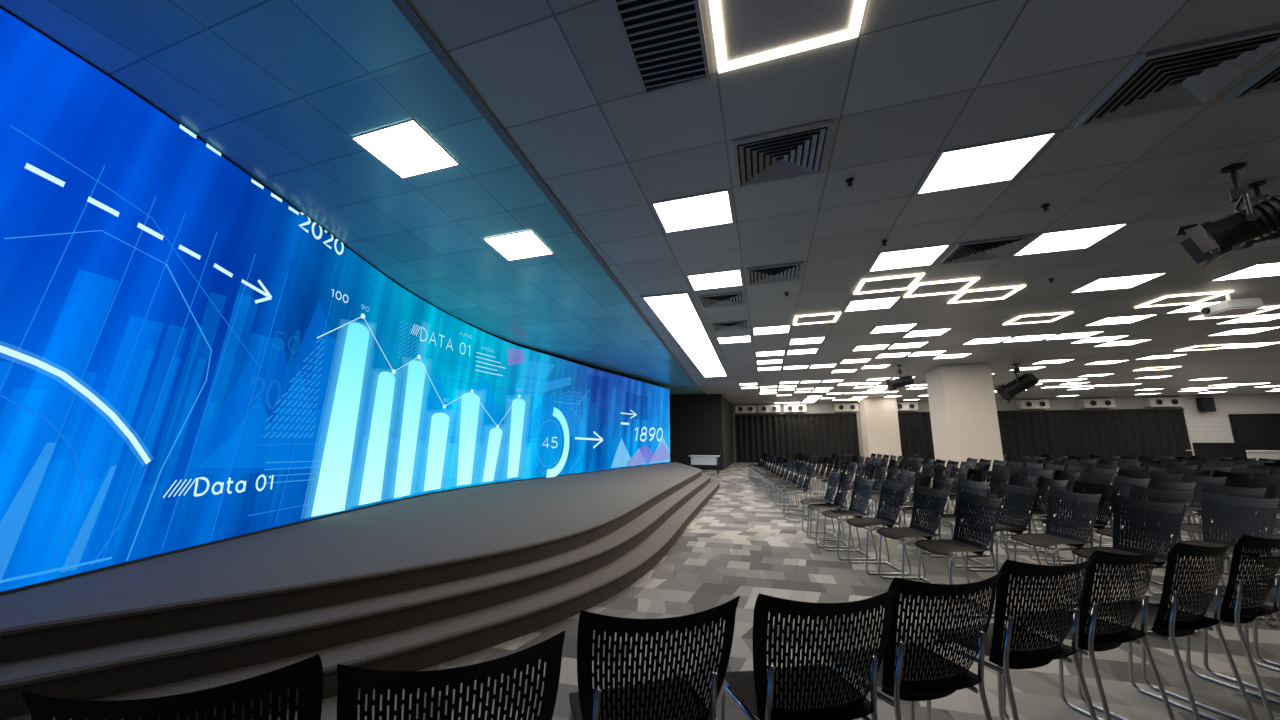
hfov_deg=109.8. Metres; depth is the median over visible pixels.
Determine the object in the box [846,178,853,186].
sprinkler head
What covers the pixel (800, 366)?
recessed light
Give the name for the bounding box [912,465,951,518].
chair
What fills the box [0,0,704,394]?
ceiling
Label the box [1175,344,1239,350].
recessed light
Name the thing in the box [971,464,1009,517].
chair
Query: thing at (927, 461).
chair
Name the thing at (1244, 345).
recessed light
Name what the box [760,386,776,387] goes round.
recessed light
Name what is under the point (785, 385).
recessed light
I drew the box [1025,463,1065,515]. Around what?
chair
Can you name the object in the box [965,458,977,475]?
chair
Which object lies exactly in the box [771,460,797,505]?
chair
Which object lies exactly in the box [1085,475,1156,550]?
chair
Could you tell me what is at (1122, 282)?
recessed light
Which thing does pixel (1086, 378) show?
recessed light
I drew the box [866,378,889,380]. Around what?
recessed light
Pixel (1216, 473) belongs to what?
chair
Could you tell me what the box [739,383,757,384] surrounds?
recessed light
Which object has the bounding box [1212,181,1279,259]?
spotlight
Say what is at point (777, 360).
recessed light
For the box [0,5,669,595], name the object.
projection screen
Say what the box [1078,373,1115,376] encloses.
recessed light
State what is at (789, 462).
chair
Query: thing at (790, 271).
ceiling vent
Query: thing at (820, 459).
chair
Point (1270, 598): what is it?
chair
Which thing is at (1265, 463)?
chair
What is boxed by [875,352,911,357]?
recessed light
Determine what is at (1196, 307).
recessed light
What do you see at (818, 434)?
curtain
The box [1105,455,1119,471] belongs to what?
chair
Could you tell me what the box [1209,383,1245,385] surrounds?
recessed light
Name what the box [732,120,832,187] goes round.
ceiling vent
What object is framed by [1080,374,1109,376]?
diffuser
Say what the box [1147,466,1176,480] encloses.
chair
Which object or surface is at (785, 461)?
chair
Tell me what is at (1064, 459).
chair
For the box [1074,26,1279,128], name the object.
ceiling vent
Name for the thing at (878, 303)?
recessed light
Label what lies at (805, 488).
chair
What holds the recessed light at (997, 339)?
in the ceiling at (919, 80)
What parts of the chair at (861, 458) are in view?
backrest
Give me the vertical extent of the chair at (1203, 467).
0.839 m
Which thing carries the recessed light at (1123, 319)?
in the ceiling at (919, 80)
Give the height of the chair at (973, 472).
0.839 m
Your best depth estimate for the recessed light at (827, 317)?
7.19 m
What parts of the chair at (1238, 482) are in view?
sled leg, backrest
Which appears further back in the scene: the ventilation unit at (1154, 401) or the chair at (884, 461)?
the ventilation unit at (1154, 401)
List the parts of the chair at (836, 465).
backrest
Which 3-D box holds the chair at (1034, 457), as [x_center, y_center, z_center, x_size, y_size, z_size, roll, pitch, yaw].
[9.878,2.852,11.333,0.522,0.839,0.460,-2,-10,10]
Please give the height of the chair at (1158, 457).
0.839 m
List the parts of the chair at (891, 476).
seat, sled leg, backrest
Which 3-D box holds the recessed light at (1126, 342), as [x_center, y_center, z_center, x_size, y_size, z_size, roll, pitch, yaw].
[9.677,-0.339,9.041,0.630,0.007,0.601,-3,-10,15]
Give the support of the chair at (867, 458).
on the floor
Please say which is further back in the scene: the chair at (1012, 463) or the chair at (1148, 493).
the chair at (1012, 463)
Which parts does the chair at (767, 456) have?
backrest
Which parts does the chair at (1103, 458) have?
backrest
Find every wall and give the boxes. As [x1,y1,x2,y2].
[669,394,733,469]
[732,396,1178,463]
[1176,394,1279,459]
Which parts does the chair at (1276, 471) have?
backrest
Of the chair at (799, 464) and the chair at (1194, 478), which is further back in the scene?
the chair at (799, 464)
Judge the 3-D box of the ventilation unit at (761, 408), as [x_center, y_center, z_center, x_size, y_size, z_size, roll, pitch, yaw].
[7.088,2.681,24.699,1.150,0.420,0.435,-3,-10,15]
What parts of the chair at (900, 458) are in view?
backrest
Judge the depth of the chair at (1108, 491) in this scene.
4.47 m
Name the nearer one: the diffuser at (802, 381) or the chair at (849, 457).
the chair at (849, 457)
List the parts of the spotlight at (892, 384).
barn door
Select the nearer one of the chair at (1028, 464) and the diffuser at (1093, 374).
the chair at (1028, 464)
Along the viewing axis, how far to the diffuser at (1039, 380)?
14.81 m
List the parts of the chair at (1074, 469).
backrest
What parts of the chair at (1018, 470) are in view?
backrest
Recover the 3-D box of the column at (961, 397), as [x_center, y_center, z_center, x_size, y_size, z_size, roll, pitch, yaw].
[8.537,1.767,11.888,1.120,3.170,1.340,-3,-10,15]
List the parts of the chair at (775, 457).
backrest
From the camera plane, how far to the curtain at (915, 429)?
22.55 m
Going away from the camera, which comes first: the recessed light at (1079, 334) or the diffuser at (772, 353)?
the recessed light at (1079, 334)
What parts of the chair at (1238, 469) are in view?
backrest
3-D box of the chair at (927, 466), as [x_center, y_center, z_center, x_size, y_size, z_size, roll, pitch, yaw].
[4.901,2.250,7.902,0.522,0.839,0.460,-2,-10,10]
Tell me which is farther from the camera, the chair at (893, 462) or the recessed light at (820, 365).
the recessed light at (820, 365)
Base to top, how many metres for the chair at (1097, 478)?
0.839 m
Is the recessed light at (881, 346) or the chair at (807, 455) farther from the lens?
the chair at (807, 455)
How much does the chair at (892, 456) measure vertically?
0.839 m
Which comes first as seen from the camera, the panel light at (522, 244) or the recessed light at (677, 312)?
the panel light at (522, 244)
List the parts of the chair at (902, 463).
backrest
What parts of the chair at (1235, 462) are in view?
backrest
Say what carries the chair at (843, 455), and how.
on the floor
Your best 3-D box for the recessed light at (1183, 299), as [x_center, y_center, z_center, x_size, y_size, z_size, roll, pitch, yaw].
[7.476,-0.831,6.215,0.660,0.015,0.593,-3,-10,15]
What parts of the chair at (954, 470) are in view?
backrest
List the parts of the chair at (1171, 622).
sled leg, seat, sled leg, backrest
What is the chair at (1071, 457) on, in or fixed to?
on the floor
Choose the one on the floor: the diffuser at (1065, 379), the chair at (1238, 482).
the chair at (1238, 482)
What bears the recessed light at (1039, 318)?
in the ceiling at (919, 80)
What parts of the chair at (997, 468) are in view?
backrest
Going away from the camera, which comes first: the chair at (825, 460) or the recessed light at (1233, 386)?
the chair at (825, 460)
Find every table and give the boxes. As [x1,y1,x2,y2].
[689,455,719,473]
[1186,450,1279,458]
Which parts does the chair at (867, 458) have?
backrest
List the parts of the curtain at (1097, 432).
rail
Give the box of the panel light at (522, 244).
[482,229,553,260]
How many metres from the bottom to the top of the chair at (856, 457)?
0.839 m
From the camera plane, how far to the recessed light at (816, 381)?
15.06 m
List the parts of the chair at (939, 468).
backrest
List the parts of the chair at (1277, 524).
seat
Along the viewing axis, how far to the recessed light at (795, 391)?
18.24 m
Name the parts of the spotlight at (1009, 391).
barn door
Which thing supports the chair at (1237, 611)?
on the floor
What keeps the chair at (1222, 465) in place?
on the floor
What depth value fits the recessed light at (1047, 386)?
16.53 m
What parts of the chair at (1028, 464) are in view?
backrest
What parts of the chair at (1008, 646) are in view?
sled leg, seat, backrest, sled leg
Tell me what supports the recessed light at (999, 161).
in the ceiling at (919, 80)
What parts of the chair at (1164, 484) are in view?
backrest, sled leg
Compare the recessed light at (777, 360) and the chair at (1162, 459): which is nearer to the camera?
the chair at (1162, 459)
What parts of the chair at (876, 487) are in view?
backrest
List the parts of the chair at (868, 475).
backrest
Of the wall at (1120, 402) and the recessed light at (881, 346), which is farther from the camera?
the wall at (1120, 402)
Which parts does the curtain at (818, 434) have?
rail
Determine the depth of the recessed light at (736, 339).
8.71 m
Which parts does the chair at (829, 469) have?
sled leg, backrest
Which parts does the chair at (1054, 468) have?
backrest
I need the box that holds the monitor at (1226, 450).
[1192,443,1246,459]
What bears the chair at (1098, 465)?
on the floor
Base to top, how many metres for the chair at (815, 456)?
0.839 m
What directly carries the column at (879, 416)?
on the floor
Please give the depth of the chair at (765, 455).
13.70 m
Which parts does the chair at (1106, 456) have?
backrest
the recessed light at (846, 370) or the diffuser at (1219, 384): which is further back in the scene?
the diffuser at (1219, 384)
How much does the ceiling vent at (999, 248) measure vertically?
0.025 m
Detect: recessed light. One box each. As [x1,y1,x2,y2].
[350,118,460,178]
[642,292,726,376]
[651,189,733,232]
[687,269,742,290]
[709,0,865,72]
[717,335,751,343]
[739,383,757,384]
[753,325,790,334]
[755,350,784,356]
[757,359,782,363]
[757,366,781,370]
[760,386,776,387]
[779,381,799,383]
[779,385,796,387]
[783,365,808,369]
[787,348,818,354]
[789,337,824,344]
[793,312,840,324]
[794,391,810,392]
[796,388,813,389]
[800,380,821,382]
[810,364,836,367]
[822,379,843,381]
[831,369,857,372]
[837,383,859,385]
[840,358,871,363]
[844,296,900,311]
[844,392,860,393]
[852,344,890,350]
[854,273,924,294]
[854,386,873,387]
[859,382,881,384]
[860,364,890,368]
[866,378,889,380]
[868,244,950,271]
[869,323,917,333]
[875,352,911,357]
[887,342,928,348]
[902,328,951,337]
[904,277,979,297]
[907,350,947,356]
[915,131,1058,194]
[933,353,972,358]
[948,285,1025,303]
[962,336,1012,344]
[1002,334,1056,342]
[1003,312,1072,324]
[1008,366,1047,370]
[1012,222,1129,255]
[1033,359,1074,363]
[1039,379,1062,381]
[1042,386,1065,387]
[1045,331,1104,339]
[1054,378,1088,381]
[1058,382,1088,384]
[1067,385,1091,386]
[1068,388,1091,389]
[1069,335,1129,343]
[1070,272,1168,292]
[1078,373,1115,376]
[1084,314,1157,325]
[1084,360,1128,364]
[1086,384,1117,386]
[1093,339,1152,346]
[1112,383,1143,385]
[1133,366,1181,370]
[1134,354,1186,359]
[1135,291,1233,307]
[1135,375,1174,378]
[1135,393,1159,394]
[1164,301,1221,313]
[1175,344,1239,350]
[1184,387,1211,388]
[1187,377,1229,380]
[1189,306,1279,319]
[1203,386,1239,388]
[1208,326,1279,335]
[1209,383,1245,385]
[1210,262,1279,280]
[1216,313,1279,323]
[1220,342,1279,348]
[1238,383,1266,384]
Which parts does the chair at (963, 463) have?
backrest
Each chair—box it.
[20,654,322,719]
[337,630,564,719]
[569,595,739,719]
[720,585,898,719]
[747,452,762,478]
[749,453,764,480]
[750,453,766,481]
[752,454,768,483]
[754,455,771,485]
[756,455,774,487]
[757,456,776,489]
[760,457,780,492]
[762,457,784,495]
[765,458,788,498]
[768,459,792,501]
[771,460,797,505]
[775,462,802,509]
[779,463,808,513]
[783,465,815,518]
[786,453,802,481]
[790,454,806,468]
[792,454,809,484]
[797,455,813,486]
[800,455,818,488]
[800,470,841,538]
[803,456,823,491]
[807,457,828,493]
[808,473,853,547]
[812,458,834,496]
[816,459,841,499]
[821,453,836,479]
[822,460,849,503]
[822,476,877,559]
[824,453,841,474]
[827,568,1004,719]
[828,454,846,481]
[828,461,857,507]
[834,455,852,483]
[836,462,867,511]
[839,455,858,472]
[844,464,876,516]
[845,456,864,472]
[846,480,910,574]
[850,457,872,490]
[852,465,887,517]
[859,458,880,490]
[863,467,902,527]
[864,458,888,498]
[873,459,897,496]
[873,469,915,527]
[876,454,882,483]
[876,485,952,583]
[880,461,909,496]
[882,454,889,466]
[883,456,905,478]
[887,455,897,469]
[888,472,935,543]
[897,462,920,506]
[898,454,917,479]
[902,463,934,514]
[902,474,957,554]
[904,456,913,491]
[906,457,923,492]
[908,458,933,494]
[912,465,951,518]
[915,491,1009,617]
[926,554,1097,719]
[928,467,966,525]
[928,478,993,567]
[930,460,959,503]
[932,459,945,478]
[942,468,987,532]
[946,461,974,507]
[955,462,990,512]
[964,471,1012,540]
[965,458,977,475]
[965,459,991,476]
[966,482,1043,583]
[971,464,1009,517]
[981,473,1041,549]
[984,460,1006,480]
[987,466,1033,523]
[1002,461,1027,504]
[1002,543,1175,719]
[1006,455,1017,466]
[1006,462,1045,507]
[1006,476,1074,560]
[1007,468,1052,529]
[1010,488,1110,604]
[1019,455,1030,467]
[1021,458,1035,472]
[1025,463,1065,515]
[1029,455,1053,473]
[1030,470,1083,533]
[1032,456,1044,468]
[1037,459,1052,469]
[1042,480,1125,575]
[1046,457,1060,464]
[1046,465,1089,507]
[1052,460,1071,479]
[1055,455,1067,464]
[1062,458,1077,468]
[1063,472,1112,545]
[1068,456,1082,461]
[1068,467,1120,526]
[1072,495,1199,633]
[1074,461,1092,480]
[1078,535,1257,719]
[1079,459,1096,472]
[1085,457,1099,466]
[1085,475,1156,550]
[1089,455,1102,459]
[1095,463,1117,481]
[1096,485,1199,594]
[1099,460,1117,502]
[1102,457,1118,475]
[1104,461,1140,503]
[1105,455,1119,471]
[1105,469,1147,527]
[1116,456,1137,474]
[1119,464,1144,493]
[1120,458,1138,462]
[1125,478,1203,568]
[1138,455,1154,461]
[1139,457,1157,471]
[1140,459,1161,472]
[1141,535,1279,719]
[1143,462,1167,478]
[1146,471,1189,540]
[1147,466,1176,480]
[1157,456,1173,460]
[1159,458,1178,465]
[1159,474,1226,540]
[1164,460,1186,473]
[1167,491,1279,619]
[1170,464,1199,515]
[1176,457,1195,461]
[1177,468,1210,523]
[1177,483,1275,585]
[1181,459,1203,466]
[1185,465,1231,516]
[1189,462,1214,475]
[1189,470,1250,512]
[1191,455,1209,459]
[1193,583,1279,696]
[1196,477,1278,561]
[1197,457,1218,464]
[1206,460,1230,466]
[1212,456,1231,460]
[1218,463,1246,472]
[1221,458,1243,464]
[1224,467,1270,527]
[1228,461,1260,481]
[1234,457,1255,461]
[1247,459,1272,468]
[1250,464,1279,518]
[1250,519,1279,556]
[1252,534,1279,580]
[1252,577,1279,666]
[1253,472,1279,532]
[1257,557,1279,626]
[1258,458,1279,465]
[1263,462,1279,470]
[1264,469,1279,529]
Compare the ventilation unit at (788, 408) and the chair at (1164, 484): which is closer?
the chair at (1164, 484)
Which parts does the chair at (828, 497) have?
seat, sled leg, sled leg, backrest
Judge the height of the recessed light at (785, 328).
0.007 m
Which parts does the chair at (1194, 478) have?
sled leg, sled leg, seat, backrest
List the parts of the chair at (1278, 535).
seat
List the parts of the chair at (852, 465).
backrest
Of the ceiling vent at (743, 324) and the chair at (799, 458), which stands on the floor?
the chair at (799, 458)
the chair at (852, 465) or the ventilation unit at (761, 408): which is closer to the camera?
the chair at (852, 465)
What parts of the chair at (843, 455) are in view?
backrest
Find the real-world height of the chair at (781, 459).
0.839 m
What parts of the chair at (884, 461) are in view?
backrest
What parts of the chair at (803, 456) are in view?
backrest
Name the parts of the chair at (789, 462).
sled leg, sled leg, backrest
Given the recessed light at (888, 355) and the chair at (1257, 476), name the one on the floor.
the chair at (1257, 476)
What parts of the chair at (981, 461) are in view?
backrest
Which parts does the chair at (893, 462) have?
backrest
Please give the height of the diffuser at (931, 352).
0.001 m
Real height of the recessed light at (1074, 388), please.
0.007 m
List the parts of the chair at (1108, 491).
sled leg, seat, backrest, sled leg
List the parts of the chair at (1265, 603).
seat, sled leg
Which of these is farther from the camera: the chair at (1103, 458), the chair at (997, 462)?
the chair at (1103, 458)
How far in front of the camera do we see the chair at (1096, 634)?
1.83 m
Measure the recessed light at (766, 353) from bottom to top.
0.007 m
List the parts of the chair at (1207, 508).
sled leg, seat, backrest, sled leg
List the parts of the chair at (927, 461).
backrest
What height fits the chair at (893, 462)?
0.839 m
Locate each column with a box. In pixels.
[859,397,901,465]
[925,363,1003,486]
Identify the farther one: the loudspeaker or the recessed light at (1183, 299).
the loudspeaker
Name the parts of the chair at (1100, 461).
backrest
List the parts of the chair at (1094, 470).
backrest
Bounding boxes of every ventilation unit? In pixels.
[735,405,756,412]
[758,405,779,412]
[784,404,806,412]
[834,403,858,411]
[897,402,918,410]
[1016,399,1049,408]
[1079,398,1115,407]
[1143,397,1182,406]
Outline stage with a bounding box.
[0,462,719,719]
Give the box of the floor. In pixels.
[252,462,1279,719]
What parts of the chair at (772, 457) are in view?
backrest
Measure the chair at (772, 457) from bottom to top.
0.839 m
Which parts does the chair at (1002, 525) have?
sled leg, seat, backrest, sled leg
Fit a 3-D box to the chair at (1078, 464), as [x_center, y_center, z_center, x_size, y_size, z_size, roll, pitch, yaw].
[8.290,2.368,8.577,0.522,0.839,0.460,-2,-10,10]
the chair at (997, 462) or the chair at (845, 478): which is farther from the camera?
the chair at (997, 462)
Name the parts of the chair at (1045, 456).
backrest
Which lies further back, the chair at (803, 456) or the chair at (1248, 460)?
the chair at (803, 456)
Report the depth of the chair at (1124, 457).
11.30 m
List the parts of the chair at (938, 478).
sled leg, seat, sled leg, backrest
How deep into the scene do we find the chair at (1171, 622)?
1.97 m
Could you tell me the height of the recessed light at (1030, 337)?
0.007 m
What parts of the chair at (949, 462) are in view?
backrest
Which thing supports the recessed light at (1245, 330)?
in the ceiling at (919, 80)
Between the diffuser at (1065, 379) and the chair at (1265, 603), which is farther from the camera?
the diffuser at (1065, 379)
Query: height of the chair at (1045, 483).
0.839 m
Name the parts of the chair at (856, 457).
backrest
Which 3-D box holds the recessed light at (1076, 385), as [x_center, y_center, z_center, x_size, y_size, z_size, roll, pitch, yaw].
[15.974,0.958,16.428,0.630,0.007,0.601,-3,-10,15]
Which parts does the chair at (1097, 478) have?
backrest, sled leg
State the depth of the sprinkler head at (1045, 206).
3.70 m
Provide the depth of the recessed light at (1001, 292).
6.00 m
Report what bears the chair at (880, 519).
on the floor
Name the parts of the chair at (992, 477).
backrest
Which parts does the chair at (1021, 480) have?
sled leg, backrest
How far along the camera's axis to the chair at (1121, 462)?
8.89 m
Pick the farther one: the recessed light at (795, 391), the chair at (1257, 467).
the recessed light at (795, 391)
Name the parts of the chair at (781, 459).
sled leg, backrest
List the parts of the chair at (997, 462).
backrest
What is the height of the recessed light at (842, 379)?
0.007 m
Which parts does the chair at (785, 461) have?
sled leg, backrest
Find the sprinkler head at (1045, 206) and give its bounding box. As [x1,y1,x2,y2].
[1041,203,1049,210]
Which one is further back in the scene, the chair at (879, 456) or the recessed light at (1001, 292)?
the chair at (879, 456)
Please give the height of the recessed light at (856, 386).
0.007 m
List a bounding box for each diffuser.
[756,351,783,355]
[801,381,819,382]
[823,380,841,381]
[841,359,869,362]
[910,351,944,355]
[1009,367,1042,370]
[1039,380,1056,381]
[1060,379,1083,380]
[1074,336,1124,342]
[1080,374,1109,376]
[1113,384,1136,385]
[1136,376,1167,378]
[1196,378,1221,379]
[1211,384,1236,385]
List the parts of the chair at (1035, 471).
backrest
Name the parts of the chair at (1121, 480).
sled leg, backrest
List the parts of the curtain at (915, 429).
rail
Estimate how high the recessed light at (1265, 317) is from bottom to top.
0.007 m
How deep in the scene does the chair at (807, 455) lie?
12.90 m
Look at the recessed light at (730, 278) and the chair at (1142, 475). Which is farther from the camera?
the chair at (1142, 475)
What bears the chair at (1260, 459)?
on the floor
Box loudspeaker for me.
[1196,397,1215,411]
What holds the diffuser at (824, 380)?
attached to the recessed light at (842, 379)
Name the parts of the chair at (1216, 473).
backrest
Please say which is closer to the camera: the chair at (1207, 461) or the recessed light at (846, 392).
the chair at (1207, 461)
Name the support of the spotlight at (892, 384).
hanging from the ceiling at (919, 80)
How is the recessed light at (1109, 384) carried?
in the ceiling at (919, 80)
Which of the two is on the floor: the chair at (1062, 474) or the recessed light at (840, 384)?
the chair at (1062, 474)
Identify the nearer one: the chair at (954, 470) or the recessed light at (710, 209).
the recessed light at (710, 209)
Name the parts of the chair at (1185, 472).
backrest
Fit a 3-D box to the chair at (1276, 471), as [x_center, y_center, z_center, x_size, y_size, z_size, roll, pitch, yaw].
[8.984,1.967,6.294,0.522,0.839,0.460,-2,-10,10]
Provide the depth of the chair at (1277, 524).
4.49 m
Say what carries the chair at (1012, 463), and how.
on the floor
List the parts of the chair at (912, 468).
backrest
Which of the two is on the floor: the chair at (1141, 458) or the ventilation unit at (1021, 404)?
the chair at (1141, 458)
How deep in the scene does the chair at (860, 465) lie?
8.29 m
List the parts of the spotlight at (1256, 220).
barn door, barn door, barn door, barn door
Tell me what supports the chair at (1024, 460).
on the floor
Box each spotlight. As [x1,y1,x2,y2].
[885,365,913,391]
[994,364,1038,402]
[1176,162,1279,267]
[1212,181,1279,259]
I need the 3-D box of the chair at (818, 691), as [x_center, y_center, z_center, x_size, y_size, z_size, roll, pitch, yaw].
[0.520,1.117,1.452,0.450,0.839,0.522,2,-10,-9]
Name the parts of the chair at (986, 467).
backrest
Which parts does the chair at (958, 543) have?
sled leg, seat, backrest, sled leg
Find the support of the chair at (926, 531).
on the floor
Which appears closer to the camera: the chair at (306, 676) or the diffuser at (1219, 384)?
the chair at (306, 676)
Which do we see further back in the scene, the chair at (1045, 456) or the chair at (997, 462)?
the chair at (1045, 456)
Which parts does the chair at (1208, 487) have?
sled leg, seat, backrest, sled leg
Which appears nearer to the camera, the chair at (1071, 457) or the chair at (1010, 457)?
the chair at (1071, 457)
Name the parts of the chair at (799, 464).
seat, sled leg, sled leg, backrest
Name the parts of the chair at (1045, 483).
sled leg, seat, backrest, sled leg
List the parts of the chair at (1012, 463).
backrest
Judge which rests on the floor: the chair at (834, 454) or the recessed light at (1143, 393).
the chair at (834, 454)
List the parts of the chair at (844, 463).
backrest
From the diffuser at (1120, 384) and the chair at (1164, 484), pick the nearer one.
the chair at (1164, 484)
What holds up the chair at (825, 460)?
on the floor
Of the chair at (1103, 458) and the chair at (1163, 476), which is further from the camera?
the chair at (1103, 458)
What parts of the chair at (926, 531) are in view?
sled leg, seat, sled leg, backrest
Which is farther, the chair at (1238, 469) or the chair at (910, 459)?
the chair at (910, 459)
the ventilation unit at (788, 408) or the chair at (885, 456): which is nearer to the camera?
the chair at (885, 456)
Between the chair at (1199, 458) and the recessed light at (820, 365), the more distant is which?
the recessed light at (820, 365)
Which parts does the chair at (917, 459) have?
backrest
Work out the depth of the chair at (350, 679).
0.94 m
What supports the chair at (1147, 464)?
on the floor
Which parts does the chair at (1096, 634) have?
sled leg, seat, sled leg, backrest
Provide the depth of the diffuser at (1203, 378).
14.32 m
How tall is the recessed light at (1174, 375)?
0.007 m
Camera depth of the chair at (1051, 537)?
3.79 m
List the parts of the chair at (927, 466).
backrest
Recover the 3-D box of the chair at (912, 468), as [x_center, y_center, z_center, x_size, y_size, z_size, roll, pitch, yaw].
[4.983,2.339,8.412,0.522,0.839,0.460,-2,-10,10]
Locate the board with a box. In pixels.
[1228,414,1279,450]
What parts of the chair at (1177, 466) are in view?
backrest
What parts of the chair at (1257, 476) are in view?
backrest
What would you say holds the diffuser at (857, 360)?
attached to the recessed light at (868, 359)
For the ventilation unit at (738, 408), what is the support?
attached to the wall at (1120, 402)
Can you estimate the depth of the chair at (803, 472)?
8.08 m
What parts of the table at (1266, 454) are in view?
modesty panel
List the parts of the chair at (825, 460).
backrest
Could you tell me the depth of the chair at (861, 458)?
11.62 m
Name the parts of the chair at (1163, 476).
backrest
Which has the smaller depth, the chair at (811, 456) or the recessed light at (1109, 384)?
the chair at (811, 456)
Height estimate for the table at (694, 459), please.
0.660 m
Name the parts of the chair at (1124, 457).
backrest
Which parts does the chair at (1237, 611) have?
seat, sled leg, backrest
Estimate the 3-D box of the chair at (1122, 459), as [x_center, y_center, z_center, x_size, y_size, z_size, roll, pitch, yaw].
[10.754,2.624,10.033,0.522,0.839,0.460,-2,-10,10]
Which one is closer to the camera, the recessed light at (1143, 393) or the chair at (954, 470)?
the chair at (954, 470)
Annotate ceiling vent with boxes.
[610,0,710,95]
[698,291,744,307]
[710,320,748,331]
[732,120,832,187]
[747,262,802,285]
[939,234,1033,264]
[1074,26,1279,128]
[1224,59,1279,101]
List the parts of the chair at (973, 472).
seat, backrest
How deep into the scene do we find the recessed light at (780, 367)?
12.29 m
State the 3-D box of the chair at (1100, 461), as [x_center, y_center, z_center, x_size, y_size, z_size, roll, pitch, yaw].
[9.518,2.496,9.306,0.522,0.839,0.460,-2,-10,10]
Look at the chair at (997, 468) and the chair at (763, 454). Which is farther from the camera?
the chair at (763, 454)
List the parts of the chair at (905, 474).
sled leg, seat, backrest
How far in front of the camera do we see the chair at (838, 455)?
13.64 m
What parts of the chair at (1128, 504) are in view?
sled leg, seat, backrest, sled leg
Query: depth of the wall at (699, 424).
19.30 m
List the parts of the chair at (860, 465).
backrest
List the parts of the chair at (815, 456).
backrest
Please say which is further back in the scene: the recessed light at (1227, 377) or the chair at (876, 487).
the recessed light at (1227, 377)
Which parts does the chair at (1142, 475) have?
backrest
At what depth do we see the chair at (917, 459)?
10.74 m
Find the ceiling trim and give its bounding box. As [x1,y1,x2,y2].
[392,0,706,393]
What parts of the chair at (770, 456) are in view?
backrest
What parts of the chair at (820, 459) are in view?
backrest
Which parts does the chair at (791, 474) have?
seat, sled leg, sled leg, backrest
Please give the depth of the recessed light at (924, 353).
10.13 m
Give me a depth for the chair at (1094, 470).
6.90 m
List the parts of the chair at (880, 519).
sled leg, seat, sled leg, backrest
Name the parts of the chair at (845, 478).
seat, sled leg, sled leg, backrest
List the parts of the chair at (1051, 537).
sled leg, seat, backrest, sled leg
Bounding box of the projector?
[1200,293,1263,316]
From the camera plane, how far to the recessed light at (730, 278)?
5.46 m
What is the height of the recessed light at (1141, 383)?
0.007 m
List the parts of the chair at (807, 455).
backrest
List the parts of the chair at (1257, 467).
backrest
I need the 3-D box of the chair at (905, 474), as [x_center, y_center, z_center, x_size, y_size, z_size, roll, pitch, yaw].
[3.557,1.962,6.265,0.522,0.839,0.460,-2,-10,10]
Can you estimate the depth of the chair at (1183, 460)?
9.86 m
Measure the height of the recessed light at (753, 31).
0.015 m
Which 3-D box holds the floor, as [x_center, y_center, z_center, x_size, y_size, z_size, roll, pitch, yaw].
[12.721,2.725,8.180,32.000,0.001,29.200,-3,-10,15]
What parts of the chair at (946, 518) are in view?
seat, backrest, sled leg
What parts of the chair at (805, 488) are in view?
seat, sled leg, sled leg, backrest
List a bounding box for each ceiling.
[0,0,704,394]
[408,0,1279,404]
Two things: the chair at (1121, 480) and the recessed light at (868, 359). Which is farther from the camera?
the recessed light at (868, 359)
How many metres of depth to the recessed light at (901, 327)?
7.84 m
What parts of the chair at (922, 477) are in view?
seat, backrest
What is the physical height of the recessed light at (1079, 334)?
0.007 m
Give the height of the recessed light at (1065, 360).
0.007 m
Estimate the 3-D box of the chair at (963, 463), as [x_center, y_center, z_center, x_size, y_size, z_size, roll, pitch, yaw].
[6.111,2.379,8.637,0.522,0.839,0.460,-2,-10,10]
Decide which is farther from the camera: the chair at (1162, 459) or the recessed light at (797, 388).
the recessed light at (797, 388)
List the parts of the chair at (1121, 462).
backrest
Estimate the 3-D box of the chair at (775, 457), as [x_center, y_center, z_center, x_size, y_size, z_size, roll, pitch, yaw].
[3.284,2.886,11.528,0.522,0.839,0.460,-2,-10,10]
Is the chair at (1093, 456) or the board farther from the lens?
the board
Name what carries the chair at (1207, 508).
on the floor
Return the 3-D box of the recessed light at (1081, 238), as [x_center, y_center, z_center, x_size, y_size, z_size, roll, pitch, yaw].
[4.140,-1.159,4.375,0.630,0.007,0.601,-3,-10,15]
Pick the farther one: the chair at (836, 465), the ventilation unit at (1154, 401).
the ventilation unit at (1154, 401)
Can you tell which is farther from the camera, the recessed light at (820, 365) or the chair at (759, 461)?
the chair at (759, 461)
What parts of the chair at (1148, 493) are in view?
sled leg, seat, backrest, sled leg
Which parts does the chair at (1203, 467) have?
backrest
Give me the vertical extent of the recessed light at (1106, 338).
0.007 m
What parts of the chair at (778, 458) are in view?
backrest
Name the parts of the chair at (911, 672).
sled leg, seat, backrest, sled leg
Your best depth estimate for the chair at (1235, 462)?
8.82 m
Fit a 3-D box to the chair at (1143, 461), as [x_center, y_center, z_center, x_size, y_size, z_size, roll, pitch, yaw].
[10.662,2.535,9.527,0.522,0.839,0.460,-2,-10,10]
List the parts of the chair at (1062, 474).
backrest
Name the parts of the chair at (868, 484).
sled leg, seat, sled leg, backrest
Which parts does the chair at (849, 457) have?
backrest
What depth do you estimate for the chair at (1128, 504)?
3.30 m
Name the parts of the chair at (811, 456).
backrest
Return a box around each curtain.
[735,413,859,463]
[898,412,934,464]
[997,408,1191,467]
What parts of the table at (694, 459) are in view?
modesty panel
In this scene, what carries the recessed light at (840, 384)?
in the ceiling at (919, 80)
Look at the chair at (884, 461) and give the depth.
10.05 m
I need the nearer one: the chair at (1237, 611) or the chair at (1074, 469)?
the chair at (1237, 611)
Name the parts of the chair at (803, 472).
seat, sled leg, sled leg, backrest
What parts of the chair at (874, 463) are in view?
backrest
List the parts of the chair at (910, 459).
backrest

